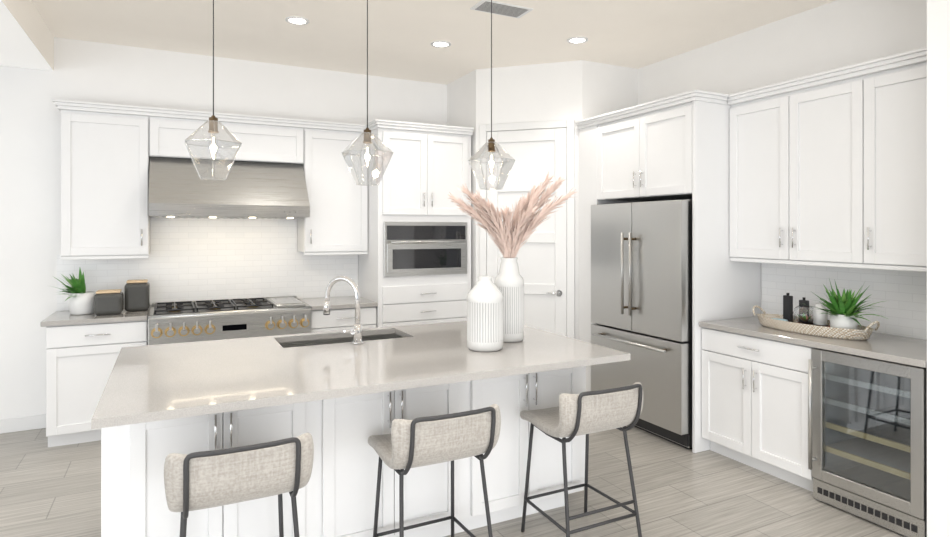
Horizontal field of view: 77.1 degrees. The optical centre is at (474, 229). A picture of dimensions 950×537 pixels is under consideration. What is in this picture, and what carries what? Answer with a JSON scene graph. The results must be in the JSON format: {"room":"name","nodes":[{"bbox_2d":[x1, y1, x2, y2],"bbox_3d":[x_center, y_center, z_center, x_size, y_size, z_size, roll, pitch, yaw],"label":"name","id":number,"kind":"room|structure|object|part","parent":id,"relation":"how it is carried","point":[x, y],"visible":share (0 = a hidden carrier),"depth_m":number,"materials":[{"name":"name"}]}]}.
{"room":"kitchen","nodes":[
{"label":"kitchen","id":0,"kind":"room"},
{"bbox_2d":[0,37,446,433],"bbox_3d":[-3.724,0.015,4.688,7.620,3.130,0.164,0,0,-27],"label":"wall","id":1,"kind":"structure","parent":0,"point":[191,259],"depth_m":5.10,"materials":[{"name":"paint"}]},
{"bbox_2d":[56,103,151,258],"bbox_3d":[-2.958,-0.370,4.802,0.588,1.141,0.351,0,0,-27],"label":"upper cabinet","id":2,"kind":"object","parent":1,"relation":"attached to","point":[108,151],"depth_m":4.65,"materials":[{"name":"white wood"}]},
{"bbox_2d":[149,157,309,218],"bbox_3d":[-2.085,-0.344,5.083,1.210,0.492,0.626,0,0,-27],"label":"range hood","id":3,"kind":"object","parent":1,"relation":"attached to","point":[179,188],"visible":1,"depth_m":4.90,"materials":[{"name":"silver metal"}]},
{"bbox_2d":[152,111,307,166],"bbox_3d":[-2.150,-0.768,5.213,1.216,0.346,0.351,0,0,-27],"label":"upper cabinet","id":4,"kind":"object","parent":1,"relation":"attached to","point":[263,140],"depth_m":5.09,"materials":[{"name":"white wood"}]},
{"bbox_2d":[297,123,367,254],"bbox_3d":[-1.344,-0.370,5.624,0.586,1.141,0.351,0,0,-27],"label":"upper cabinet","id":5,"kind":"object","parent":1,"relation":"attached to","point":[337,223],"depth_m":5.46,"materials":[{"name":"white wood"}]},
{"bbox_2d":[0,0,835,84],"bbox_3d":[-0.126,-1.475,1.900,11.500,0.390,11.500,0,0,-27],"label":"ceiling","id":6,"kind":"structure","parent":0,"point":[331,35],"depth_m":4.56,"materials":[{"name":"paint"}]},
{"bbox_2d":[185,0,241,179],"bbox_3d":[-1.256,-0.896,2.861,0.247,1.306,0.284,0,0,-27],"label":"pendant light","id":7,"kind":"object","parent":6,"relation":"hanging from","point":[212,123],"visible":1,"depth_m":2.85,"materials":[{"name":"clear glass"}]},
{"bbox_2d":[285,16,308,24],"bbox_3d":[-1.312,-1.546,4.404,0.170,0.008,0.170,0,0,-27],"label":"recessed light","id":8,"kind":"object","parent":6,"relation":"in","point":[295,20],"visible":0.98,"depth_m":4.40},
{"bbox_2d":[342,0,392,185],"bbox_3d":[-0.579,-0.896,3.207,0.247,1.306,0.284,0,0,-27],"label":"pendant light","id":9,"kind":"object","parent":6,"relation":"hanging from","point":[347,154],"visible":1,"depth_m":3.19,"materials":[{"name":"clear glass"}]},
{"bbox_2d":[431,41,450,47],"bbox_3d":[-0.284,-1.546,4.962,0.170,0.008,0.170,0,0,-27],"label":"recessed light","id":10,"kind":"object","parent":6,"relation":"in","point":[441,44],"visible":1,"depth_m":4.96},
{"bbox_2d":[468,0,514,189],"bbox_3d":[0.098,-0.896,3.552,0.247,1.306,0.284,0,0,-27],"label":"pendant light","id":11,"kind":"object","parent":6,"relation":"hanging from","point":[491,143],"visible":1,"depth_m":3.54,"materials":[{"name":"clear glass"}]},
{"bbox_2d":[470,0,532,17],"bbox_3d":[0.188,-1.545,4.170,0.400,0.009,0.200,0,0,-27],"label":"ceiling vent","id":12,"kind":"object","parent":6,"relation":"in","point":[506,9],"visible":1,"depth_m":4.16,"materials":[{"name":"white metal"}]},
{"bbox_2d":[567,37,587,43],"bbox_3d":[0.835,-1.546,4.859,0.170,0.008,0.170,0,0,-27],"label":"recessed light","id":13,"kind":"object","parent":6,"relation":"in","point":[576,40],"visible":1,"depth_m":4.86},
{"bbox_2d":[0,425,905,536],"bbox_3d":[-0.126,1.630,1.900,11.500,0.100,11.500,0,0,-27],"label":"floor","id":14,"kind":"structure","parent":0,"point":[47,491],"depth_m":3.51,"materials":[{"name":"tile"}]},
{"bbox_2d":[46,308,149,446],"bbox_3d":[-2.888,1.133,4.686,0.710,0.895,0.622,0,0,-27],"label":"base cabinet","id":15,"kind":"object","parent":14,"relation":"on","point":[82,352],"depth_m":4.35,"materials":[{"name":"white wood"}]},
{"bbox_2d":[41,309,148,327],"bbox_3d":[-2.924,0.667,4.652,0.662,0.035,0.640,0,0,-27],"label":"countertop","id":16,"kind":"structure","parent":15,"relation":"on","point":[55,320],"depth_m":4.43,"materials":[{"name":"grey stone"}]},
{"bbox_2d":[54,269,95,314],"bbox_3d":[-3.090,0.468,4.545,0.325,0.361,0.312,0,0,-27],"label":"plant","id":17,"kind":"object","parent":16,"relation":"on","point":[81,299],"visible":0.98,"depth_m":4.55,"materials":[{"name":"green plant"}]},
{"bbox_2d":[94,289,123,314],"bbox_3d":[-2.835,0.558,4.616,0.190,0.181,0.190,0,0,-27],"label":"canister","id":18,"kind":"object","parent":16,"relation":"on","point":[109,302],"visible":1,"depth_m":4.54,"materials":[{"name":"grey ceramic"}]},
{"bbox_2d":[124,279,149,310],"bbox_3d":[-2.733,0.528,4.825,0.175,0.241,0.175,0,0,-27],"label":"canister","id":19,"kind":"object","parent":16,"relation":"on","point":[136,295],"visible":1,"depth_m":4.75,"materials":[{"name":"grey ceramic"}]},
{"bbox_2d":[148,296,311,344],"bbox_3d":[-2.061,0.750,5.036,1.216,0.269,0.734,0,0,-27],"label":"range","id":20,"kind":"object","parent":14,"relation":"on","point":[190,321],"visible":1,"depth_m":4.81,"materials":[{"name":"silver metal"}]},
{"bbox_2d":[164,433,313,536],"bbox_3d":[-0.896,1.160,2.257,0.497,0.842,0.504,0,0,-27],"label":"bar stool","id":21,"kind":"object","parent":14,"relation":"on","point":[208,479],"visible":1,"depth_m":2.07,"materials":[{"name":"fabric"}]},
{"bbox_2d":[300,300,377,332],"bbox_3d":[-1.315,1.133,5.488,0.656,0.895,0.622,0,0,-27],"label":"base cabinet","id":22,"kind":"object","parent":14,"relation":"on","point":[339,319],"depth_m":5.21,"materials":[{"name":"white wood"}]},
{"bbox_2d":[301,296,376,311],"bbox_3d":[-1.277,0.667,5.491,0.585,0.035,0.640,0,0,-27],"label":"countertop","id":23,"kind":"structure","parent":22,"relation":"on","point":[317,304],"depth_m":5.34,"materials":[{"name":"grey stone"}]},
{"bbox_2d":[98,355,588,536],"bbox_3d":[-0.637,1.133,3.305,2.355,0.895,1.093,0,0,-27],"label":"kitchen island","id":24,"kind":"object","parent":14,"relation":"on","point":[339,397],"depth_m":2.78,"materials":[{"name":"white wood"}]},
{"bbox_2d":[91,321,629,428],"bbox_3d":[-0.570,0.667,3.217,2.395,0.034,1.410,0,0,-27],"label":"island countertop","id":25,"kind":"structure","parent":24,"relation":"on","point":[146,384],"depth_m":2.84,"materials":[{"name":"beige stone"}]},
{"bbox_2d":[323,276,362,343],"bbox_3d":[-0.751,0.457,3.429,0.192,0.384,0.272,0,0,-27],"label":"faucet","id":26,"kind":"object","parent":25,"relation":"on","point":[356,331],"visible":1,"depth_m":3.40,"materials":[{"name":"silver metal"}]},
{"bbox_2d":[467,276,502,351],"bbox_3d":[0.056,0.451,3.261,0.200,0.395,0.200,0,0,-27],"label":"vase","id":27,"kind":"object","parent":25,"relation":"on","point":[485,314],"visible":1,"depth_m":3.18,"materials":[{"name":"ceramic"}]},
{"bbox_2d":[448,171,575,342],"bbox_3d":[0.217,0.153,3.436,0.714,0.990,0.337,0,0,-27],"label":"vase","id":28,"kind":"object","parent":25,"relation":"on","point":[510,239],"visible":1,"depth_m":3.45,"materials":[{"name":"ceramic"}]},
{"bbox_2d":[358,119,473,327],"bbox_3d":[-0.599,0.300,5.793,0.978,2.560,0.726,0,0,-27],"label":"tall cabinet","id":29,"kind":"object","parent":14,"relation":"on","point":[414,265],"visible":0.69,"depth_m":5.52,"materials":[{"name":"white wood"}]},
{"bbox_2d":[368,404,500,536],"bbox_3d":[-0.182,1.160,2.627,0.497,0.842,0.504,0,0,-27],"label":"bar stool","id":30,"kind":"object","parent":14,"relation":"on","point":[406,444],"visible":1,"depth_m":2.45,"materials":[{"name":"fabric"}]},
{"bbox_3d":[-0.190,0.875,2.641,0.524,0.252,0.478,0,0,-27],"label":"seat","id":31,"kind":"part","parent":30,"relation":"part of","materials":[{"name":"fabric"}]},
{"bbox_2d":[520,382,642,536],"bbox_3d":[0.541,1.160,3.001,0.497,0.842,0.504,0,0,-27],"label":"bar stool","id":32,"kind":"object","parent":14,"relation":"on","point":[572,416],"visible":1,"depth_m":2.85,"materials":[{"name":"fabric"}]},
{"bbox_3d":[0.534,0.875,3.015,0.524,0.252,0.478,0,0,-27],"label":"seat","id":33,"kind":"part","parent":32,"relation":"part of","materials":[{"name":"fabric"}]},
{"bbox_2d":[591,199,691,448],"bbox_3d":[1.533,0.680,4.830,0.822,1.800,1.025,0,0,-27],"label":"fridge","id":34,"kind":"object","parent":14,"relation":"on","point":[641,283],"visible":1,"depth_m":4.51,"materials":[{"name":"silver metal"}]},
{"bbox_2d":[575,90,760,452],"bbox_3d":[1.551,0.300,4.943,0.742,2.560,1.390,0,0,-27],"label":"enclosure","id":35,"kind":"object","parent":14,"relation":"on","point":[674,147],"visible":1,"depth_m":4.40,"materials":[{"name":"white wood"}]},
{"bbox_2d":[702,328,866,491],"bbox_3d":[2.080,1.133,4.016,0.641,0.895,0.824,0,0,-27],"label":"base cabinet","id":36,"kind":"object","parent":14,"relation":"on","point":[754,392],"depth_m":3.83,"materials":[{"name":"white wood"}]},
{"bbox_2d":[699,316,926,367],"bbox_3d":[2.204,0.667,3.742,0.660,0.035,1.424,0,0,-27],"label":"countertop","id":37,"kind":"structure","parent":36,"relation":"on","point":[881,346],"depth_m":3.48,"materials":[{"name":"grey stone"}]},
{"bbox_2d":[752,279,889,339],"bbox_3d":[2.108,0.469,3.771,0.404,0.360,0.849,0,0,-27],"label":"wicker tray","id":38,"kind":"object","parent":37,"relation":"on","point":[843,322],"visible":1,"depth_m":3.63,"materials":[{"name":"beige wicker"}]},
{"bbox_2d":[797,279,889,335],"bbox_3d":[2.214,0.461,3.562,0.404,0.344,0.382,0,0,-27],"label":"plant","id":39,"kind":"object","parent":38,"relation":"on","point":[844,316],"depth_m":3.57,"materials":[{"name":"green plant"}]},
{"bbox_2d":[808,348,926,536],"bbox_3d":[2.356,1.129,3.357,0.694,0.879,0.588,0,0,-27],"label":"wine cooler","id":40,"kind":"object","parent":14,"relation":"on","point":[867,438],"visible":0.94,"depth_m":3.30,"materials":[{"name":"silver metal"}]},
{"bbox_2d":[447,60,637,339],"bbox_3d":[0.667,0.015,6.148,1.530,3.130,1.550,0,0,-27],"label":"wall","id":41,"kind":"structure","parent":0,"point":[578,90],"depth_m":5.61,"materials":[{"name":"paint"}]},
{"bbox_2d":[479,119,574,338],"bbox_3d":[0.477,0.285,5.582,0.658,2.590,0.658,0,0,-27],"label":"pantry door","id":42,"kind":"structure","parent":41,"relation":"in","point":[545,255],"depth_m":5.54,"materials":[{"name":"white wood"}]},
{"bbox_2d":[638,0,917,337],"bbox_3d":[3.537,0.015,2.027,0.156,3.130,8.400,0,0,-27],"label":"wall","id":43,"kind":"structure","parent":0,"point":[836,34],"depth_m":4.17,"materials":[{"name":"paint"}]},
{"bbox_2d":[726,71,845,266],"bbox_3d":[2.250,-0.370,3.996,0.357,1.141,1.014,0,0,-27],"label":"upper cabinet","id":44,"kind":"object","parent":43,"relation":"attached to","point":[828,168],"depth_m":3.93,"materials":[{"name":"white wood"}]},
{"bbox_2d":[846,51,926,270],"bbox_3d":[2.543,-0.370,3.419,0.357,1.141,0.540,0,0,-27],"label":"upper cabinet","id":45,"kind":"object","parent":43,"relation":"attached to","point":[886,103],"depth_m":3.41,"materials":[{"name":"white wood"}]},
{"bbox_2d":[918,0,949,536],"bbox_3d":[2.576,0.015,2.995,0.630,3.130,0.237,0,0,-27],"label":"wall","id":46,"kind":"structure","parent":0,"point":[933,15],"depth_m":2.92,"materials":[{"name":"paint"}]}
]}

